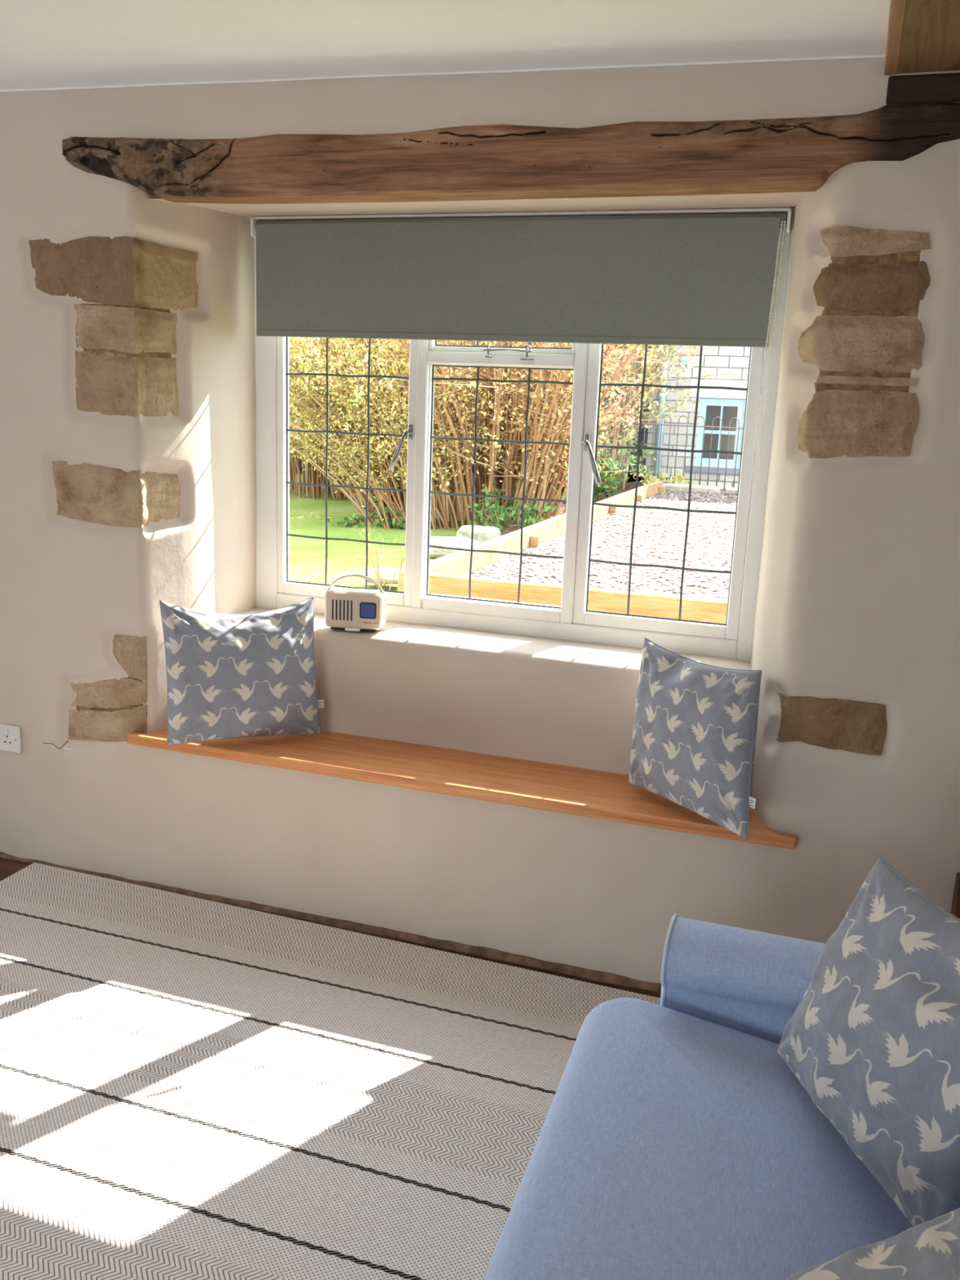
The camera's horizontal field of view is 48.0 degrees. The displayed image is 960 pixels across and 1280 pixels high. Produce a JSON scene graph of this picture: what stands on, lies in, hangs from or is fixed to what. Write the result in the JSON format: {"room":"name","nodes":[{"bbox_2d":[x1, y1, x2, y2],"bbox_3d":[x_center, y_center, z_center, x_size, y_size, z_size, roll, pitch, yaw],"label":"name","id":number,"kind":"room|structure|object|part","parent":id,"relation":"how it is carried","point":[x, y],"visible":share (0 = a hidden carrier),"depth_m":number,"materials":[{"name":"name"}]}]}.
{"room":"living room","nodes":[
{"label":"living room","id":0,"kind":"room"},
{"bbox_2d":[0,857,660,998],"bbox_3d":[-2.526,1.422,0.359,6.500,0.120,6.700,6,13,18],"label":"floor","id":1,"kind":"structure","parent":0,"point":[8,867],"depth_m":2.98,"materials":[{"name":"brown wood"}]},
{"bbox_2d":[0,862,660,1279],"bbox_3d":[-0.455,1.150,1.624,3.000,0.008,2.882,6,13,18],"label":"rug","id":2,"kind":"object","parent":1,"relation":"on","point":[192,1088],"visible":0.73,"depth_m":2.36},
{"bbox_2d":[483,914,913,1279],"bbox_3d":[0.425,0.866,1.191,0.942,0.800,1.698,6,13,18],"label":"sofa","id":3,"kind":"object","parent":2,"relation":"on","point":[676,1140],"visible":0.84,"depth_m":1.55,"materials":[{"name":"fabric"}]},
{"bbox_3d":[0.339,0.744,2.023,0.012,0.472,0.154,6,13,18],"label":"arm panel","id":4,"kind":"part","parent":3,"relation":"part of","materials":[{"name":"fabric"}]},
{"bbox_3d":[0.644,0.781,1.925,0.634,0.479,0.156,6,13,18],"label":"arm","id":5,"kind":"part","parent":3,"relation":"part of","materials":[{"name":"fabric"}]},
{"bbox_2d":[777,855,959,1226],"bbox_3d":[0.594,0.547,1.502,0.082,0.426,0.560,-1,13,-14],"label":"cushion","id":6,"kind":"object","parent":3,"relation":"on","point":[873,1038],"visible":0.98,"depth_m":1.46,"materials":[{"name":"fabric"}]},
{"bbox_2d":[783,1207,959,1279],"bbox_3d":[0.371,0.720,0.942,0.375,0.198,0.570,4,13,6],"label":"cushion","id":7,"kind":"object","parent":3,"relation":"on","point":[930,1250],"visible":1,"depth_m":1.12,"materials":[{"name":"fabric"}]},
{"bbox_2d":[951,871,959,919],"bbox_3d":[1.129,0.771,2.550,0.060,0.460,0.034,6,13,18],"label":"timber post","id":8,"kind":"object","parent":1,"relation":"on","point":[955,910],"visible":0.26,"depth_m":2.51,"materials":[{"name":"brown wood"}]},
{"bbox_2d":[0,0,890,91],"bbox_3d":[-2.355,-0.979,0.060,6.500,0.295,7.201,6,13,18],"label":"ceiling","id":9,"kind":"structure","parent":0,"point":[45,44],"depth_m":2.28,"materials":[{"name":"paint"}]},
{"bbox_2d":[884,0,959,75],"bbox_3d":[-0.013,-0.635,-0.788,0.356,0.216,6.398,6,13,18],"label":"joist","id":10,"kind":"object","parent":9,"relation":"attached to","point":[923,35],"visible":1,"depth_m":2.02,"materials":[{"name":"brown wood"}]},
{"bbox_2d":[0,57,959,982],"bbox_3d":[-1.288,-0.582,3.497,6.300,2.500,0.703,6,13,18],"label":"wall","id":11,"kind":"structure","parent":0,"point":[858,599],"depth_m":2.92,"materials":[{"name":"paint"}]},
{"bbox_2d":[0,723,22,753],"bbox_3d":[-1.498,0.303,3.374,0.150,0.086,0.012,6,13,18],"label":"wall socket","id":12,"kind":"object","parent":11,"relation":"attached to","point":[10,735],"visible":1,"depth_m":3.36,"materials":[{"name":"white plastic"}]},
{"bbox_2d":[4,728,8,734],"bbox_3d":[-1.472,0.284,3.357,0.010,0.020,0.004,6,13,18],"label":"rocker switch","id":13,"kind":"object","parent":12,"relation":"attached to","point":[6,729],"depth_m":3.35,"materials":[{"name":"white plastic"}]},
{"bbox_2d":[68,705,147,742],"bbox_3d":[-1.117,0.245,3.270,0.286,0.146,0.070,6,13,18],"label":"stone block","id":14,"kind":"object","parent":11,"relation":"attached to","point":[85,725],"visible":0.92,"depth_m":3.24,"materials":[{"name":"stone"}]},
{"bbox_2d":[70,678,146,708],"bbox_3d":[-1.105,0.157,3.246,0.272,0.113,0.071,6,13,18],"label":"stone block","id":15,"kind":"object","parent":11,"relation":"attached to","point":[111,693],"visible":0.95,"depth_m":3.21,"materials":[{"name":"stone"}]},
{"bbox_2d":[28,235,198,310],"bbox_3d":[-1.034,-1.033,3.062,0.402,0.182,0.245,6,13,18],"label":"stone block","id":16,"kind":"object","parent":11,"relation":"attached to","point":[123,270],"visible":1,"depth_m":2.97,"materials":[{"name":"stone"}]},
{"bbox_2d":[52,460,180,527],"bbox_3d":[-1.061,-0.432,3.156,0.338,0.178,0.166,6,13,18],"label":"stone block","id":17,"kind":"object","parent":11,"relation":"attached to","point":[85,491],"visible":1,"depth_m":3.09,"materials":[{"name":"stone"}]},
{"bbox_2d":[73,303,177,355],"bbox_3d":[-0.995,-0.872,3.044,0.238,0.131,0.170,6,13,18],"label":"stone block","id":18,"kind":"object","parent":11,"relation":"attached to","point":[122,329],"visible":1,"depth_m":2.98,"materials":[{"name":"stone"}]},
{"bbox_2d":[75,351,178,417],"bbox_3d":[-1.005,-0.727,3.074,0.251,0.176,0.168,6,13,18],"label":"stone block","id":19,"kind":"object","parent":11,"relation":"attached to","point":[108,384],"visible":1,"depth_m":3.02,"materials":[{"name":"stone"}]},
{"bbox_2d":[112,635,146,680],"bbox_3d":[-1.025,0.046,3.195,0.116,0.133,0.071,6,13,18],"label":"stone block","id":20,"kind":"object","parent":11,"relation":"attached to","point":[129,651],"visible":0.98,"depth_m":3.16,"materials":[{"name":"stone"}]},
{"bbox_2d":[0,851,661,993],"bbox_3d":[-0.267,0.827,3.055,3.000,0.023,0.018,6,13,18],"label":"baseboard","id":21,"kind":"structure","parent":11,"relation":"attached to","point":[489,953],"depth_m":3.04,"materials":[{"name":"wood"}]},
{"bbox_2d":[324,573,386,631],"bbox_3d":[-0.376,-0.115,3.251,0.190,0.168,0.072,3,13,5],"label":"radio","id":22,"kind":"object","parent":11,"relation":"on","point":[346,609],"visible":1,"depth_m":3.23,"materials":[{"name":"beige plastic"}]},
{"bbox_2d":[332,599,352,621],"bbox_3d":[-0.412,-0.089,3.227,0.062,0.062,0.002,3,13,5],"label":"speaker grille","id":23,"kind":"object","parent":22,"relation":"attached to","point":[332,599],"depth_m":3.23,"materials":[{"name":"black plastic"}]},
{"bbox_3d":[-0.379,-0.088,3.227,0.165,0.102,0.005,3,13,5],"label":"panel","id":24,"kind":"part","parent":22,"relation":"part of","materials":[{"name":"beige plastic"}]},
{"bbox_3d":[-0.374,-0.151,3.246,0.190,0.096,0.010,3,13,5],"label":"carry handle","id":25,"kind":"part","parent":22,"relation":"part of","materials":[{"name":"beige plastic"}]},
{"bbox_2d":[126,728,796,849],"bbox_3d":[-0.096,0.365,3.028,1.911,0.032,0.282,6,13,18],"label":"board","id":26,"kind":"object","parent":11,"relation":"attached to","point":[572,790],"visible":0.7,"depth_m":2.96,"materials":[{"name":"brown wood"}]},
{"bbox_2d":[159,596,324,746],"bbox_3d":[-0.683,0.083,3.134,0.458,0.405,0.153,-2,13,-18],"label":"cushion","id":27,"kind":"object","parent":26,"relation":"on","point":[229,676],"visible":1,"depth_m":3.09,"materials":[{"name":"fabric"}]},
{"bbox_2d":[628,637,761,840],"bbox_3d":[0.541,0.233,2.713,0.144,0.396,0.448,-8,16,-39],"label":"cushion","id":28,"kind":"object","parent":26,"relation":"on","point":[695,722],"visible":1,"depth_m":2.65,"materials":[{"name":"fabric"}]},
{"bbox_2d":[62,102,959,204],"bbox_3d":[0.008,-1.153,2.587,2.372,0.163,0.132,6,13,18],"label":"lintel","id":29,"kind":"object","parent":11,"relation":"attached to","point":[500,162],"visible":0.98,"depth_m":2.52,"materials":[{"name":"brown wood"}]},
{"bbox_2d":[253,210,793,661],"bbox_3d":[0.055,-0.605,3.197,1.629,1.225,0.133,6,13,18],"label":"window","id":30,"kind":"structure","parent":11,"relation":"in","point":[572,620],"depth_m":3.19,"materials":[{"name":"white paint"}]},
{"bbox_3d":[-0.238,-0.579,3.253,0.074,0.142,0.029,2,13,-1],"label":"handle","id":31,"kind":"part","parent":30,"relation":"part of","materials":[{"name":"metal"}]},
{"bbox_2d":[423,364,573,610],"bbox_3d":[0.053,-0.459,3.239,0.450,0.710,0.035,6,13,18],"label":"light","id":32,"kind":"object","parent":30,"relation":"attached to","point":[470,603],"depth_m":3.25,"materials":[{"name":"clear glass"}]},
{"bbox_2d":[250,207,792,507],"bbox_3d":[0.045,-0.811,3.071,1.556,0.764,0.061,6,13,18],"label":"roller blind","id":33,"kind":"object","parent":30,"relation":"attached to","point":[683,277],"visible":1,"depth_m":2.99,"materials":[{"name":"fabric"}]},
{"bbox_3d":[0.062,-1.181,2.998,1.551,0.009,0.023,6,13,18],"label":"head rail","id":34,"kind":"part","parent":33,"relation":"part of","materials":[{"name":"white metal"}]},
{"bbox_3d":[0.748,-0.709,2.819,0.030,0.727,0.004,6,13,18],"label":"bead chain","id":35,"kind":"part","parent":33,"relation":"part of","materials":[{"name":"white paint"}]},
{"bbox_3d":[0.320,-0.513,3.073,0.074,0.142,0.029,12,16,37],"label":"handle","id":36,"kind":"part","parent":30,"relation":"part of","materials":[{"name":"metal"}]},
{"bbox_2d":[776,693,887,755],"bbox_3d":[0.843,0.196,2.602,0.256,0.137,0.105,6,13,18],"label":"stone block","id":37,"kind":"object","parent":11,"relation":"attached to","point":[850,726],"visible":0.98,"depth_m":2.55,"materials":[{"name":"brown stone"}]},
{"bbox_2d":[796,389,919,458],"bbox_3d":[0.858,-0.490,2.462,0.261,0.155,0.150,6,13,18],"label":"stone block","id":38,"kind":"object","parent":11,"relation":"attached to","point":[835,423],"visible":0.99,"depth_m":2.40,"materials":[{"name":"stone"}]},
{"bbox_2d":[797,315,925,373],"bbox_3d":[0.861,-0.670,2.456,0.273,0.125,0.208,6,13,18],"label":"stone block","id":39,"kind":"object","parent":11,"relation":"attached to","point":[866,344],"visible":0.99,"depth_m":2.36,"materials":[{"name":"stone"}]},
{"bbox_2d":[817,375,919,386],"bbox_3d":[0.865,-0.578,2.411,0.211,0.019,0.062,6,13,18],"label":"stone block","id":40,"kind":"object","parent":11,"relation":"attached to","point":[864,380],"visible":0.91,"depth_m":2.39,"materials":[{"name":"stone"}]},
{"bbox_2d":[813,261,930,311],"bbox_3d":[0.864,-0.780,2.393,0.243,0.104,0.136,6,13,18],"label":"stone block","id":41,"kind":"object","parent":11,"relation":"attached to","point":[880,286],"visible":0.98,"depth_m":2.34,"materials":[{"name":"brown stone"}]},
{"bbox_2d":[819,225,931,257],"bbox_3d":[0.867,-0.874,2.379,0.238,0.072,0.146,6,13,18],"label":"stone block","id":42,"kind":"object","parent":11,"relation":"attached to","point":[844,241],"visible":0.98,"depth_m":2.32,"materials":[{"name":"stone"}]},
{"bbox_2d":[885,72,959,104],"bbox_3d":[1.240,-1.112,2.156,0.806,0.056,0.054,6,13,18],"label":"wall plate","id":43,"kind":"object","parent":11,"relation":"attached to","point":[933,87],"visible":0.76,"depth_m":2.23,"materials":[{"name":"brown wood"}]},
{"label":"outside","id":44,"kind":"structure","parent":0,"visible":0},
{"bbox_2d":[288,465,628,591],"bbox_3d":[0.146,-2.396,15.970,34.000,0.048,24.000,6,13,18],"label":"lawn","id":45,"kind":"structure","parent":44,"point":[307,515],"depth_m":8.62,"materials":[{"name":"green plant"}]},
{"bbox_2d":[292,435,320,473],"bbox_3d":[-5.706,-5.653,16.680,7.902,5.658,2.382,6,13,18],"label":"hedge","id":46,"kind":"object","parent":45,"relation":"on","point":[300,460],"visible":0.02,"depth_m":15.64,"materials":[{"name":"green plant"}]},
{"bbox_2d":[353,505,404,591],"bbox_3d":[-0.546,-0.527,6.455,0.460,0.546,0.571,0,13,-8],"label":"young plant","id":47,"kind":"object","parent":45,"relation":"on","point":[379,580],"visible":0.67,"depth_m":6.44,"materials":[{"name":"green plant"}]},
{"bbox_2d":[327,493,437,530],"bbox_3d":[-0.826,-1.133,9.764,0.924,0.447,0.964,6,13,18],"label":"leafy plant","id":48,"kind":"object","parent":45,"relation":"on","point":[361,519],"visible":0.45,"depth_m":9.57,"materials":[{"name":"green plant"}]},
{"bbox_2d":[362,567,404,583],"bbox_3d":[-0.571,-0.392,6.598,0.256,0.070,0.240,6,13,18],"label":"rock","id":49,"kind":"object","parent":45,"relation":"on","point":[387,577],"visible":0.64,"depth_m":6.50,"materials":[{"name":"beige stone"}]},
{"bbox_2d":[288,337,513,529],"bbox_3d":[-1.555,-2.464,9.641,3.960,2.928,3.080,10,15,30],"label":"shrub","id":50,"kind":"object","parent":45,"relation":"on","point":[346,393],"visible":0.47,"depth_m":9.33,"materials":[{"name":"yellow plant"}]},
{"bbox_2d":[288,337,514,499],"bbox_3d":[-1.517,-3.498,12.659,5.804,3.600,5.320,-8,16,-37],"label":"shrub","id":51,"kind":"object","parent":45,"relation":"on","point":[308,476],"visible":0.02,"depth_m":12.11,"materials":[{"name":"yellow plant"}]},
{"bbox_2d":[288,338,604,503],"bbox_3d":[-0.685,-3.359,11.982,4.461,3.692,4.317,-4,14,-24],"label":"shrub","id":52,"kind":"object","parent":45,"relation":"on","point":[330,482],"visible":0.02,"depth_m":12.02,"materials":[{"name":"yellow plant"}]},
{"bbox_2d":[429,536,480,558],"bbox_3d":[-0.232,-0.683,7.947,0.416,0.126,0.352,6,13,18],"label":"rock","id":53,"kind":"object","parent":45,"relation":"on","point":[444,541],"visible":0.5,"depth_m":7.80,"materials":[{"name":"white stone"}]},
{"bbox_2d":[477,526,501,542],"bbox_3d":[0.076,-0.808,8.552,0.160,0.168,0.192,6,13,18],"label":"rock","id":54,"kind":"object","parent":45,"relation":"on","point":[486,533],"visible":0.56,"depth_m":8.46,"materials":[{"name":"beige stone"}]},
{"bbox_2d":[429,513,565,575],"bbox_3d":[0.251,-0.576,7.328,0.070,0.320,3.820,6,13,18],"label":"sleeper","id":55,"kind":"object","parent":45,"relation":"on","point":[458,562],"visible":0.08,"depth_m":6.75,"materials":[{"name":"beige wood"}]},
{"bbox_2d":[291,337,722,530],"bbox_3d":[0.374,-2.671,9.612,4.316,3.541,3.977,-1,13,-16],"label":"shrub","id":56,"kind":"object","parent":45,"relation":"on","point":[547,422],"visible":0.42,"depth_m":9.44,"materials":[{"name":"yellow plant"}]},
{"bbox_2d":[397,570,728,623],"bbox_3d":[1.813,0.037,4.805,4.700,0.290,0.070,6,13,18],"label":"sleeper","id":57,"kind":"object","parent":45,"relation":"on","point":[646,604],"visible":0.31,"depth_m":5.16,"materials":[{"name":"yellow wood"}]},
{"bbox_2d":[489,481,667,535],"bbox_3d":[1.287,-1.477,11.808,0.900,0.103,6.900,6,13,18],"label":"soil bed","id":58,"kind":"object","parent":45,"relation":"on","point":[632,485],"visible":0.12,"depth_m":11.20,"materials":[{"name":"brown soil"}]},
{"bbox_2d":[456,524,483,541],"bbox_3d":[-0.035,-0.853,8.732,0.272,0.126,0.256,6,13,18],"label":"rock","id":59,"kind":"object","parent":58,"relation":"on","point":[465,531],"visible":0.38,"depth_m":8.63,"materials":[{"name":"beige stone"}]},
{"bbox_2d":[462,481,559,532],"bbox_3d":[0.246,-1.065,9.298,0.810,0.609,1.088,10,15,32],"label":"leafy plant","id":60,"kind":"object","parent":58,"relation":"on","point":[493,508],"visible":0.69,"depth_m":9.24,"materials":[{"name":"green plant"}]},
{"bbox_2d":[552,421,655,505],"bbox_3d":[1.147,-1.934,12.030,1.543,1.016,1.638,6,13,18],"label":"leafy plant","id":61,"kind":"object","parent":58,"relation":"on","point":[606,487],"visible":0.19,"depth_m":11.87,"materials":[{"name":"green plant"}]},
{"bbox_2d":[630,457,689,487],"bbox_3d":[2.201,-1.987,13.254,0.798,0.508,0.682,-4,14,-24],"label":"leafy plant","id":62,"kind":"object","parent":58,"relation":"on","point":[651,479],"visible":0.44,"depth_m":13.18,"materials":[{"name":"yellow plant"}]},
{"bbox_2d":[622,413,742,489],"bbox_3d":[3.517,-2.175,12.991,3.750,0.952,0.017,6,13,18],"label":"railing","id":63,"kind":"object","parent":58,"relation":"on","point":[645,424],"visible":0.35,"depth_m":13.25,"materials":[{"name":"metal"}]},
{"bbox_3d":[3.530,-2.515,12.914,3.750,0.017,0.017,6,13,18],"label":"rail","id":64,"kind":"part","parent":63,"relation":"part of","materials":[{"name":"metal"}]},
{"bbox_2d":[459,488,737,599],"bbox_3d":[3.898,-0.769,8.591,6.000,0.034,8.600,6,13,18],"label":"gravel bed","id":65,"kind":"object","parent":45,"relation":"on","point":[659,535],"visible":0.27,"depth_m":7.38,"materials":[{"name":"grey gravel"}]},
{"bbox_2d":[529,534,541,546],"bbox_3d":[0.384,-0.647,7.493,0.064,0.155,0.070,6,13,18],"label":"stake","id":66,"kind":"object","parent":65,"relation":"on","point":[535,540],"visible":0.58,"depth_m":7.45,"materials":[{"name":"brown wood"}]},
{"bbox_2d":[608,506,617,513],"bbox_3d":[1.220,-1.158,9.902,0.064,0.155,0.070,6,13,18],"label":"stake","id":67,"kind":"object","parent":65,"relation":"on","point":[611,509],"visible":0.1,"depth_m":9.86,"materials":[{"name":"brown wood"}]},
{"bbox_2d":[636,494,643,502],"bbox_3d":[1.637,-1.413,11.106,0.064,0.155,0.070,6,13,18],"label":"stake","id":68,"kind":"object","parent":65,"relation":"on","point":[639,497],"visible":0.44,"depth_m":11.06,"materials":[{"name":"brown wood"}]},
{"bbox_2d":[658,485,665,493],"bbox_3d":[2.087,-1.689,12.403,0.064,0.155,0.070,6,13,18],"label":"stake","id":69,"kind":"object","parent":65,"relation":"on","point":[661,489],"visible":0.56,"depth_m":12.36,"materials":[{"name":"brown wood"}]},
{"bbox_2d":[662,483,720,493],"bbox_3d":[2.466,-1.763,12.741,0.736,0.140,0.224,6,13,18],"label":"kerb stone","id":70,"kind":"object","parent":65,"relation":"on","point":[679,487],"visible":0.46,"depth_m":12.62,"materials":[{"name":"beige stone"}]},
{"bbox_2d":[725,487,737,494],"bbox_3d":[3.223,-1.679,12.496,0.736,0.140,0.224,6,13,18],"label":"kerb stone","id":71,"kind":"object","parent":65,"relation":"on","point":[733,491],"visible":0.13,"depth_m":12.50,"materials":[{"name":"beige stone"}]},
{"bbox_2d":[592,480,662,520],"bbox_3d":[1.485,-1.331,10.885,0.070,0.320,3.840,6,13,18],"label":"sleeper","id":72,"kind":"object","parent":45,"relation":"on","point":[627,498],"visible":0.24,"depth_m":10.61,"materials":[{"name":"beige wood"}]},
{"bbox_2d":[532,342,737,493],"bbox_3d":[1.340,-3.866,13.526,3.827,4.168,3.477,6,13,18],"label":"shrub","id":73,"kind":"object","parent":45,"relation":"on","point":[614,436],"visible":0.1,"depth_m":13.49,"materials":[{"name":"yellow plant"}]},
{"bbox_2d":[626,345,750,488],"bbox_3d":[6.772,-4.220,16.224,8.000,4.400,5.114,6,13,18],"label":"neighbouring house","id":74,"kind":"structure","parent":45,"relation":"on","point":[726,404],"depth_m":15.12,"materials":[{"name":"brick"}]},
{"bbox_3d":[3.327,-2.387,15.182,0.855,0.087,0.100,6,13,18],"label":"window sill","id":75,"kind":"part","parent":74,"relation":"part of","materials":[{"name":"white stone"}]},
{"bbox_3d":[3.366,-2.903,15.126,0.615,0.940,0.005,6,13,18],"label":"pane","id":76,"kind":"part","parent":74,"relation":"part of","materials":[{"name":"clear glass"}]}
]}

